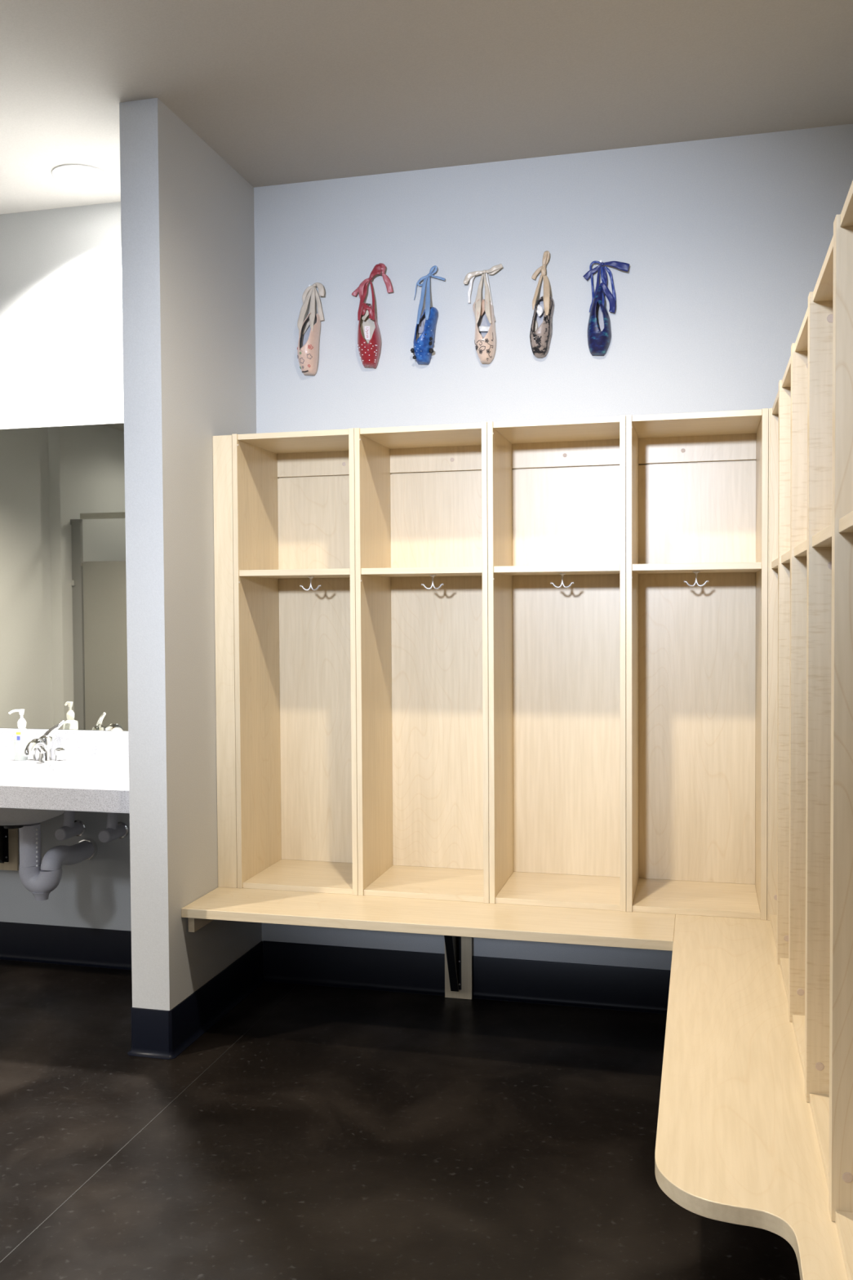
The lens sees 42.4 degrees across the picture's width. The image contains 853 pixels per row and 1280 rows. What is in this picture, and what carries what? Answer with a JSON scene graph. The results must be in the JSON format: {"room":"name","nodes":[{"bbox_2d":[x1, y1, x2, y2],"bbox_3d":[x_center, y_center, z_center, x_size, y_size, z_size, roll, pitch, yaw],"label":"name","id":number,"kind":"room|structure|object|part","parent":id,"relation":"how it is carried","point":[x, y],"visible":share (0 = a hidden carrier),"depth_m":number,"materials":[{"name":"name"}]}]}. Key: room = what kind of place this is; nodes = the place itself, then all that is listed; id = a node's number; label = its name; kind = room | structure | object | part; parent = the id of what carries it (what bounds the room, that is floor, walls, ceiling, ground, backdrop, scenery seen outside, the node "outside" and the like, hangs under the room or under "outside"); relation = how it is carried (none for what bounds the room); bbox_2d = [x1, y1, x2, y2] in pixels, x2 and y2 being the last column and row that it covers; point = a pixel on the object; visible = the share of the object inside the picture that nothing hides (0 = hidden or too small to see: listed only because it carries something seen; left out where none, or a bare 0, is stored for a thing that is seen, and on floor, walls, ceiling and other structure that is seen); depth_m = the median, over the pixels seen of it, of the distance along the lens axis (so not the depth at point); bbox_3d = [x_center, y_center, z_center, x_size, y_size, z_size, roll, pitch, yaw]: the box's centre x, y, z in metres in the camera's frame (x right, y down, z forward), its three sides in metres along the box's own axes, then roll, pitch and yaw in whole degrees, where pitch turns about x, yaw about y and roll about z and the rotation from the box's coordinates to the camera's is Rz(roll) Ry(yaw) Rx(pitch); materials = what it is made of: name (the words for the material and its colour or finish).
{"room":"changing room","nodes":[
{"label":"changing room","id":0,"kind":"room"},
{"bbox_2d":[119,97,262,1010],"bbox_3d":[-0.807,-0.191,3.883,0.133,3.048,0.764,0,2,14],"label":"wall partition","id":1,"kind":"structure","parent":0,"point":[188,237],"depth_m":3.56,"materials":[{"name":"paint"}]},
{"bbox_2d":[127,941,265,1059],"bbox_3d":[-0.801,1.257,3.914,0.170,0.152,0.776,0,2,14],"label":"baseboard","id":2,"kind":"structure","parent":1,"relation":"attached to","point":[163,1034],"depth_m":3.70,"materials":[{"name":"rubber"}]},
{"bbox_2d":[0,959,800,1279],"bbox_3d":[-2.224,1.492,0.560,5.974,0.101,8.200,0,2,14],"label":"floor","id":3,"kind":"structure","parent":0,"point":[310,1132],"depth_m":2.96,"materials":[{"name":"concrete"}]},
{"bbox_2d":[181,887,848,1279],"bbox_3d":[0.052,1.143,2.401,2.255,0.459,3.299,0,2,14],"label":"bench","id":4,"kind":"object","parent":3,"relation":"on","point":[737,1143],"visible":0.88,"depth_m":2.52,"materials":[{"name":"brown wood"}]},
{"bbox_2d":[212,428,358,895],"bbox_3d":[-0.444,0.073,3.990,0.517,1.590,0.393,0,2,14],"label":"locker","id":5,"kind":"object","parent":4,"relation":"on","point":[294,492],"depth_m":4.12,"materials":[{"name":"brown wood"}]},
{"bbox_3d":[-0.705,0.080,3.863,0.072,1.587,0.018,0,2,14],"label":"filler strip","id":6,"kind":"part","parent":5,"relation":"part of","materials":[{"name":"beige wood"}]},
{"bbox_3d":[-0.615,0.073,4.033,0.018,1.590,0.393,0,2,14],"label":"panel","id":7,"kind":"part","parent":5,"relation":"part of","materials":[{"name":"brown wood"}]},
{"bbox_3d":[-0.412,-0.711,3.960,0.407,0.019,0.387,0,2,14],"label":"panel","id":8,"kind":"part","parent":5,"relation":"part of","materials":[{"name":"brown wood"}]},
{"bbox_2d":[239,568,350,578],"bbox_3d":[-0.412,-0.239,3.964,0.407,0.021,0.366,0,2,14],"label":"shelf","id":9,"kind":"object","parent":5,"relation":"attached to","point":[244,573],"depth_m":3.82,"materials":[{"name":"brown wood"}]},
{"bbox_3d":[-0.403,0.858,4.007,0.407,0.019,0.387,0,2,14],"label":"panel","id":10,"kind":"part","parent":5,"relation":"part of","materials":[{"name":"brown wood"}]},
{"bbox_3d":[-0.368,-0.664,4.138,0.407,0.089,0.018,0,2,14],"label":"rail","id":11,"kind":"part","parent":5,"relation":"part of","materials":[{"name":"brown wood"}]},
{"bbox_3d":[-0.363,0.114,4.161,0.407,1.457,0.014,0,2,14],"label":"panel","id":12,"kind":"part","parent":5,"relation":"part of","materials":[{"name":"brown wood"}]},
{"bbox_3d":[-0.202,0.073,3.929,0.018,1.590,0.393,0,2,14],"label":"panel","id":13,"kind":"part","parent":5,"relation":"part of","materials":[{"name":"brown wood"}]},
{"bbox_2d":[354,422,489,903],"bbox_3d":[0.029,0.073,3.871,0.456,1.590,0.393,0,2,14],"label":"locker","id":14,"kind":"object","parent":4,"relation":"on","point":[421,536],"visible":0.91,"depth_m":4.03,"materials":[{"name":"brown wood"}]},
{"bbox_3d":[-0.183,0.073,3.924,0.018,1.590,0.393,0,2,14],"label":"panel","id":15,"kind":"part","parent":14,"relation":"part of","materials":[{"name":"brown wood"}]},
{"bbox_3d":[0.025,-0.711,3.850,0.419,0.019,0.387,0,2,14],"label":"panel","id":16,"kind":"part","parent":14,"relation":"part of","materials":[{"name":"brown wood"}]},
{"bbox_2d":[360,566,482,577],"bbox_3d":[0.026,-0.238,3.854,0.419,0.021,0.366,0,2,14],"label":"shelf","id":17,"kind":"object","parent":14,"relation":"attached to","point":[366,571],"depth_m":3.71,"materials":[{"name":"brown wood"}]},
{"bbox_3d":[0.035,0.859,3.897,0.419,0.019,0.387,0,2,14],"label":"panel","id":18,"kind":"part","parent":14,"relation":"part of","materials":[{"name":"brown wood"}]},
{"bbox_3d":[0.070,-0.663,4.028,0.419,0.089,0.018,0,2,14],"label":"rail","id":19,"kind":"part","parent":14,"relation":"part of","materials":[{"name":"brown wood"}]},
{"bbox_3d":[0.074,0.115,4.051,0.419,1.457,0.014,0,2,14],"label":"panel","id":20,"kind":"part","parent":14,"relation":"part of","materials":[{"name":"brown wood"}]},
{"bbox_3d":[0.241,0.074,3.818,0.018,1.590,0.393,0,2,14],"label":"panel","id":21,"kind":"part","parent":14,"relation":"part of","materials":[{"name":"brown wood"}]},
{"bbox_2d":[487,415,626,911],"bbox_3d":[0.468,0.074,3.761,0.447,1.590,0.393,0,2,14],"label":"locker","id":22,"kind":"object","parent":4,"relation":"on","point":[557,487],"visible":0.93,"depth_m":3.92,"materials":[{"name":"brown wood"}]},
{"bbox_3d":[0.260,0.074,3.813,0.018,1.590,0.393,0,2,14],"label":"panel","id":23,"kind":"part","parent":22,"relation":"part of","materials":[{"name":"brown wood"}]},
{"bbox_3d":[0.464,-0.710,3.740,0.410,0.019,0.387,0,2,14],"label":"panel","id":24,"kind":"part","parent":22,"relation":"part of","materials":[{"name":"brown wood"}]},
{"bbox_2d":[493,564,619,575],"bbox_3d":[0.465,-0.238,3.744,0.410,0.021,0.366,0,2,14],"label":"shelf","id":25,"kind":"object","parent":22,"relation":"attached to","point":[499,569],"depth_m":3.60,"materials":[{"name":"brown wood"}]},
{"bbox_3d":[0.474,0.859,3.787,0.410,0.019,0.387,0,2,14],"label":"panel","id":26,"kind":"part","parent":22,"relation":"part of","materials":[{"name":"brown wood"}]},
{"bbox_3d":[0.509,-0.663,3.918,0.410,0.089,0.018,0,2,14],"label":"rail","id":27,"kind":"part","parent":22,"relation":"part of","materials":[{"name":"brown wood"}]},
{"bbox_3d":[0.514,0.116,3.941,0.410,1.457,0.014,0,2,14],"label":"panel","id":28,"kind":"part","parent":22,"relation":"part of","materials":[{"name":"brown wood"}]},
{"bbox_3d":[0.676,0.074,3.708,0.018,1.590,0.393,0,2,14],"label":"panel","id":29,"kind":"part","parent":22,"relation":"part of","materials":[{"name":"brown wood"}]},
{"bbox_2d":[626,408,768,919],"bbox_3d":[0.896,0.075,3.653,0.433,1.590,0.393,0,2,14],"label":"locker","id":30,"kind":"object","parent":4,"relation":"on","point":[697,482],"visible":1,"depth_m":3.81,"materials":[{"name":"brown wood"}]},
{"bbox_3d":[0.695,0.074,3.704,0.018,1.590,0.393,0,2,14],"label":"panel","id":31,"kind":"part","parent":30,"relation":"part of","materials":[{"name":"brown wood"}]},
{"bbox_2d":[631,562,761,573],"bbox_3d":[0.893,-0.237,3.637,0.396,0.021,0.366,0,2,14],"label":"shelf","id":32,"kind":"object","parent":30,"relation":"attached to","point":[637,567],"depth_m":3.49,"materials":[{"name":"brown wood"}]},
{"bbox_3d":[0.902,0.860,3.679,0.396,0.019,0.387,0,2,14],"label":"panel","id":33,"kind":"part","parent":30,"relation":"part of","materials":[{"name":"brown wood"}]},
{"bbox_3d":[0.892,-0.710,3.633,0.396,0.019,0.387,0,2,14],"label":"panel","id":34,"kind":"part","parent":30,"relation":"part of","materials":[{"name":"brown wood"}]},
{"bbox_3d":[0.937,-0.662,3.810,0.396,0.089,0.018,0,2,14],"label":"rail","id":35,"kind":"part","parent":30,"relation":"part of","materials":[{"name":"brown wood"}]},
{"bbox_3d":[0.942,0.116,3.833,0.396,1.457,0.014,0,2,14],"label":"panel","id":36,"kind":"part","parent":30,"relation":"part of","materials":[{"name":"brown wood"}]},
{"bbox_3d":[1.097,0.075,3.603,0.018,1.590,0.393,0,2,14],"label":"panel","id":37,"kind":"part","parent":30,"relation":"part of","materials":[{"name":"brown wood"}]},
{"bbox_2d":[767,382,779,948],"bbox_3d":[1.204,0.087,3.169,0.396,1.590,0.433,0,2,14],"label":"locker","id":38,"kind":"object","parent":4,"relation":"on","point":[774,411],"depth_m":3.40,"materials":[{"name":"brown wood"}]},
{"bbox_3d":[1.063,0.081,3.418,0.004,1.589,0.018,0,2,14],"label":"filler strip","id":39,"kind":"part","parent":38,"relation":"part of","materials":[{"name":"beige wood"}]},
{"bbox_3d":[1.213,0.872,3.191,0.387,0.019,0.395,0,2,14],"label":"panel","id":40,"kind":"part","parent":38,"relation":"part of","materials":[{"name":"brown wood"}]},
{"bbox_2d":[771,558,777,568],"bbox_3d":[1.196,-0.225,3.161,0.366,0.021,0.395,0,2,14],"label":"shelf","id":41,"kind":"object","parent":38,"relation":"attached to","point":[774,561],"depth_m":3.31,"materials":[{"name":"brown wood"}]},
{"bbox_3d":[1.203,-0.697,3.144,0.387,0.019,0.395,0,2,14],"label":"panel","id":42,"kind":"part","parent":38,"relation":"part of","materials":[{"name":"brown wood"}]},
{"bbox_3d":[1.155,0.093,2.968,0.393,1.590,0.018,0,2,14],"label":"panel","id":43,"kind":"part","parent":38,"relation":"part of","materials":[{"name":"brown wood"}]},
{"bbox_2d":[777,346,791,1017],"bbox_3d":[1.100,0.100,2.749,0.393,1.590,0.430,0,2,14],"label":"locker","id":44,"kind":"object","parent":4,"relation":"on","point":[785,384],"visible":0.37,"depth_m":2.98,"materials":[{"name":"brown wood"}]},
{"bbox_3d":[1.108,0.885,2.772,0.387,0.019,0.392,0,2,14],"label":"panel","id":45,"kind":"part","parent":44,"relation":"part of","materials":[{"name":"brown wood"}]},
{"bbox_2d":[781,550,790,563],"bbox_3d":[1.091,-0.212,2.742,0.366,0.021,0.392,0,2,14],"label":"shelf","id":46,"kind":"object","parent":44,"relation":"attached to","point":[785,554],"depth_m":2.88,"materials":[{"name":"brown wood"}]},
{"bbox_3d":[1.098,-0.684,2.725,0.387,0.019,0.392,0,2,14],"label":"panel","id":47,"kind":"part","parent":44,"relation":"part of","materials":[{"name":"brown wood"}]},
{"bbox_3d":[1.050,0.107,2.550,0.393,1.590,0.018,0,2,14],"label":"panel","id":48,"kind":"part","parent":44,"relation":"part of","materials":[{"name":"brown wood"}]},
{"bbox_2d":[789,296,808,1095],"bbox_3d":[0.995,0.113,2.332,0.393,1.590,0.430,0,2,14],"label":"locker","id":49,"kind":"object","parent":4,"relation":"on","point":[800,349],"visible":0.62,"depth_m":2.56,"materials":[{"name":"brown wood"}]},
{"bbox_3d":[1.003,0.899,2.354,0.387,0.019,0.393,0,2,14],"label":"panel","id":50,"kind":"part","parent":49,"relation":"part of","materials":[{"name":"brown wood"}]},
{"bbox_2d":[794,539,807,556],"bbox_3d":[0.986,-0.198,2.324,0.366,0.021,0.393,0,2,14],"label":"shelf","id":51,"kind":"object","parent":49,"relation":"attached to","point":[800,546],"depth_m":2.44,"materials":[{"name":"brown wood"}]},
{"bbox_3d":[0.993,-0.671,2.308,0.387,0.019,0.393,0,2,14],"label":"panel","id":52,"kind":"part","parent":49,"relation":"part of","materials":[{"name":"brown wood"}]},
{"bbox_3d":[0.945,0.120,2.132,0.393,1.590,0.018,0,2,14],"label":"panel","id":53,"kind":"part","parent":49,"relation":"part of","materials":[{"name":"brown wood"}]},
{"bbox_2d":[805,219,835,1213],"bbox_3d":[0.890,0.127,1.913,0.393,1.590,0.433,0,2,14],"label":"locker","id":54,"kind":"object","parent":4,"relation":"on","point":[821,300],"visible":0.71,"depth_m":2.14,"materials":[{"name":"brown wood"}]},
{"bbox_3d":[0.897,0.912,1.935,0.387,0.019,0.396,0,2,14],"label":"panel","id":55,"kind":"part","parent":54,"relation":"part of","materials":[{"name":"brown wood"}]},
{"bbox_2d":[812,524,831,546],"bbox_3d":[0.881,-0.185,1.905,0.366,0.021,0.396,0,2,14],"label":"shelf","id":56,"kind":"object","parent":54,"relation":"attached to","point":[821,537],"depth_m":2.01,"materials":[{"name":"brown wood"}]},
{"bbox_3d":[0.888,-0.657,1.888,0.387,0.019,0.396,0,2,14],"label":"panel","id":57,"kind":"part","parent":54,"relation":"part of","materials":[{"name":"brown wood"}]},
{"bbox_3d":[0.839,0.133,1.712,0.393,1.590,0.018,0,2,14],"label":"panel","id":58,"kind":"part","parent":54,"relation":"part of","materials":[{"name":"brown wood"}]},
{"bbox_2d":[830,180,852,1279],"bbox_3d":[0.784,0.140,1.492,0.393,1.590,0.433,0,2,14],"label":"locker","id":59,"kind":"object","parent":4,"relation":"on","point":[842,965],"visible":1,"depth_m":1.73,"materials":[{"name":"brown wood"}]},
{"bbox_3d":[0.792,0.925,1.514,0.387,0.019,0.396,0,2,14],"label":"panel","id":60,"kind":"part","parent":59,"relation":"part of","materials":[{"name":"brown wood"}]},
{"bbox_2d":[839,511,852,533],"bbox_3d":[0.775,-0.172,1.484,0.366,0.021,0.396,0,2,14],"label":"shelf","id":61,"kind":"object","parent":59,"relation":"attached to","point":[846,517],"depth_m":1.66,"materials":[{"name":"brown wood"}]},
{"bbox_3d":[0.782,-0.644,1.468,0.387,0.019,0.396,0,2,14],"label":"panel","id":62,"kind":"part","parent":59,"relation":"part of","materials":[{"name":"brown wood"}]},
{"bbox_2d":[0,124,852,969],"bbox_3d":[-1.248,-0.204,4.439,5.974,3.048,0.100,0,2,14],"label":"wall","id":63,"kind":"structure","parent":0,"point":[725,242],"depth_m":4.00,"materials":[{"name":"paint"}]},
{"bbox_2d":[0,422,128,730],"bbox_3d":[-1.979,-0.249,4.565,2.460,1.222,0.006,0,2,14],"label":"wall mirror","id":64,"kind":"object","parent":63,"relation":"attached to","point":[64,645],"visible":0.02,"depth_m":4.43,"materials":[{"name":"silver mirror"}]},
{"bbox_2d":[0,728,128,757],"bbox_3d":[-2.120,0.414,4.612,2.766,0.102,0.012,0,2,14],"label":"backsplash","id":65,"kind":"structure","parent":63,"relation":"attached to","point":[75,742],"depth_m":4.42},
{"bbox_2d":[0,728,129,813],"bbox_3d":[-2.206,0.464,4.270,2.766,0.180,0.733,0,2,14],"label":"countertop","id":66,"kind":"structure","parent":63,"relation":"attached to","point":[94,777],"depth_m":3.90,"materials":[{"name":"white stone"}]},
{"bbox_2d":[0,826,18,871],"bbox_3d":[-1.773,0.731,4.299,0.102,0.436,0.428,0,2,14],"label":"bracket","id":67,"kind":"object","parent":66,"relation":"attached to","point":[9,860],"visible":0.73,"depth_m":4.49,"materials":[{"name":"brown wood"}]},
{"bbox_2d":[8,709,30,760],"bbox_3d":[-1.590,0.371,4.307,0.073,0.200,0.063,0,2,14],"label":"soap bottle","id":68,"kind":"object","parent":66,"relation":"on","point":[21,735],"visible":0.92,"depth_m":4.28,"materials":[{"name":"white plastic"}]},
{"bbox_2d":[0,773,64,828],"bbox_3d":[-1.522,0.604,4.048,0.477,0.170,0.350,0,2,14],"label":"sink","id":69,"kind":"object","parent":66,"relation":"in","point":[10,818],"visible":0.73,"depth_m":3.93,"materials":[{"name":"white ceramic"}]},
{"bbox_2d":[18,822,97,901],"bbox_3d":[-1.405,0.825,4.257,0.168,0.281,0.388,0,2,14],"label":"trap","id":70,"kind":"object","parent":69,"relation":"attached to","point":[37,877],"visible":0.99,"depth_m":4.09,"materials":[{"name":"white plastic"}]},
{"bbox_3d":[-1.389,0.832,4.251,0.080,0.113,0.381,0,2,3],"label":"trap arm","id":71,"kind":"part","parent":70,"relation":"part of","materials":[{"name":"white plastic"}]},
{"bbox_2d":[23,719,66,763],"bbox_3d":[-1.460,0.392,4.211,0.152,0.161,0.204,-1,2,-19],"label":"faucet","id":72,"kind":"object","parent":66,"relation":"on","point":[44,744],"visible":1,"depth_m":4.23,"materials":[{"name":"silver metal"}]},
{"bbox_3d":[-1.533,0.439,4.273,0.041,0.046,0.042,0,2,14],"label":"handle","id":73,"kind":"part","parent":72,"relation":"part of","materials":[{"name":"silver metal"}]},
{"bbox_3d":[-1.482,0.408,4.174,0.035,0.067,0.159,0,2,3],"label":"spout","id":74,"kind":"part","parent":72,"relation":"part of","materials":[{"name":"silver metal"}]},
{"bbox_3d":[-1.474,0.467,4.259,0.176,0.010,0.062,0,2,14],"label":"plate","id":75,"kind":"part","parent":72,"relation":"part of","materials":[{"name":"silver metal"}]},
{"bbox_3d":[-1.446,0.347,4.270,0.083,0.074,0.024,-1,2,-26],"label":"lever","id":76,"kind":"part","parent":72,"relation":"part of","materials":[{"name":"silver metal"}]},
{"bbox_3d":[-1.416,0.439,4.243,0.041,0.046,0.042,0,2,14],"label":"handle","id":77,"kind":"part","parent":72,"relation":"part of","materials":[{"name":"silver metal"}]},
{"bbox_2d":[0,921,131,969],"bbox_3d":[-2.413,1.243,4.715,3.370,0.152,0.018,0,2,14],"label":"baseboard","id":78,"kind":"structure","parent":63,"relation":"attached to","point":[24,942],"depth_m":4.48,"materials":[{"name":"rubber"}]},
{"bbox_2d":[54,810,85,840],"bbox_3d":[-1.429,0.676,4.391,0.068,0.244,0.132,0,2,14],"label":"supply valve","id":79,"kind":"object","parent":63,"relation":"attached to","point":[71,828],"visible":0.54,"depth_m":4.37,"materials":[{"name":"white plastic"}]},
{"bbox_2d":[97,813,128,843],"bbox_3d":[-1.243,0.677,4.345,0.068,0.244,0.132,0,2,14],"label":"supply valve","id":80,"kind":"object","parent":63,"relation":"attached to","point":[114,829],"visible":0.64,"depth_m":4.32,"materials":[{"name":"white plastic"}]},
{"bbox_2d":[351,262,393,368],"bbox_3d":[-0.206,-1.200,4.057,0.162,0.384,0.066,0,2,14],"label":"shoe","id":81,"kind":"object","parent":63,"relation":"attached to","point":[369,337],"visible":1,"depth_m":4.06,"materials":[{"name":"red fabric"}]},
{"bbox_2d":[410,265,445,364],"bbox_3d":[0.003,-1.189,4.004,0.126,0.355,0.067,0,2,14],"label":"shoe","id":82,"kind":"object","parent":63,"relation":"attached to","point":[424,344],"visible":1,"depth_m":4.01,"materials":[{"name":"blue fabric"}]},
{"bbox_2d":[262,940,671,1013],"bbox_3d":[0.455,1.247,3.995,2.250,0.152,0.018,0,2,14],"label":"baseboard","id":83,"kind":"structure","parent":63,"relation":"attached to","point":[522,980],"depth_m":4.06,"materials":[{"name":"rubber"}]},
{"bbox_2d":[463,263,502,364],"bbox_3d":[0.201,-1.177,3.957,0.145,0.354,0.064,0,2,14],"label":"shoe","id":84,"kind":"object","parent":63,"relation":"attached to","point":[485,335],"visible":1,"depth_m":3.96,"materials":[{"name":"beige"}]},
{"bbox_2d":[529,250,554,357],"bbox_3d":[0.407,-1.197,3.905,0.087,0.375,0.063,0,2,14],"label":"shoe","id":85,"kind":"object","parent":63,"relation":"attached to","point":[541,329],"visible":1,"depth_m":3.90,"materials":[{"name":"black fabric"}]},
{"bbox_3d":[0.405,-1.110,3.897,0.081,0.194,0.042,0,2,14],"label":"black lace trim","id":86,"kind":"part","parent":85,"relation":"part of","materials":[{"name":"fabric"}]},
{"bbox_2d":[582,260,629,355],"bbox_3d":[0.628,-1.169,3.850,0.164,0.330,0.063,0,2,14],"label":"shoe","id":87,"kind":"object","parent":63,"relation":"attached to","point":[599,332],"visible":1,"depth_m":3.85,"materials":[{"name":"blue fabric"}]},
{"bbox_3d":[-0.438,-1.332,4.139,0.009,0.009,0.016,0,2,14],"label":"pin","id":88,"kind":"object","parent":63,"relation":"attached to","visible":0},
{"bbox_2d":[297,282,324,375],"bbox_3d":[-0.437,-1.169,4.117,0.109,0.343,0.064,0,2,14],"label":"shoe","id":89,"kind":"object","parent":88,"relation":"hanging from","point":[308,348],"visible":1,"depth_m":4.12,"materials":[{"name":"pink fabric"}]},
{"bbox_2d":[0,0,852,214],"bbox_3d":[-2.244,-1.654,0.466,5.974,0.100,8.200,0,2,14],"label":"ceiling","id":90,"kind":"structure","parent":0,"point":[284,91],"depth_m":3.33,"materials":[{"name":"paint"}]},
{"bbox_2d":[51,164,111,187],"bbox_3d":[-1.276,-1.714,4.063,0.208,0.007,0.208,0,2,14],"label":"recessed light","id":91,"kind":"object","parent":90,"relation":"in","point":[75,175],"visible":1,"depth_m":4.06,"materials":[{"name":"white plastic"}]}
]}

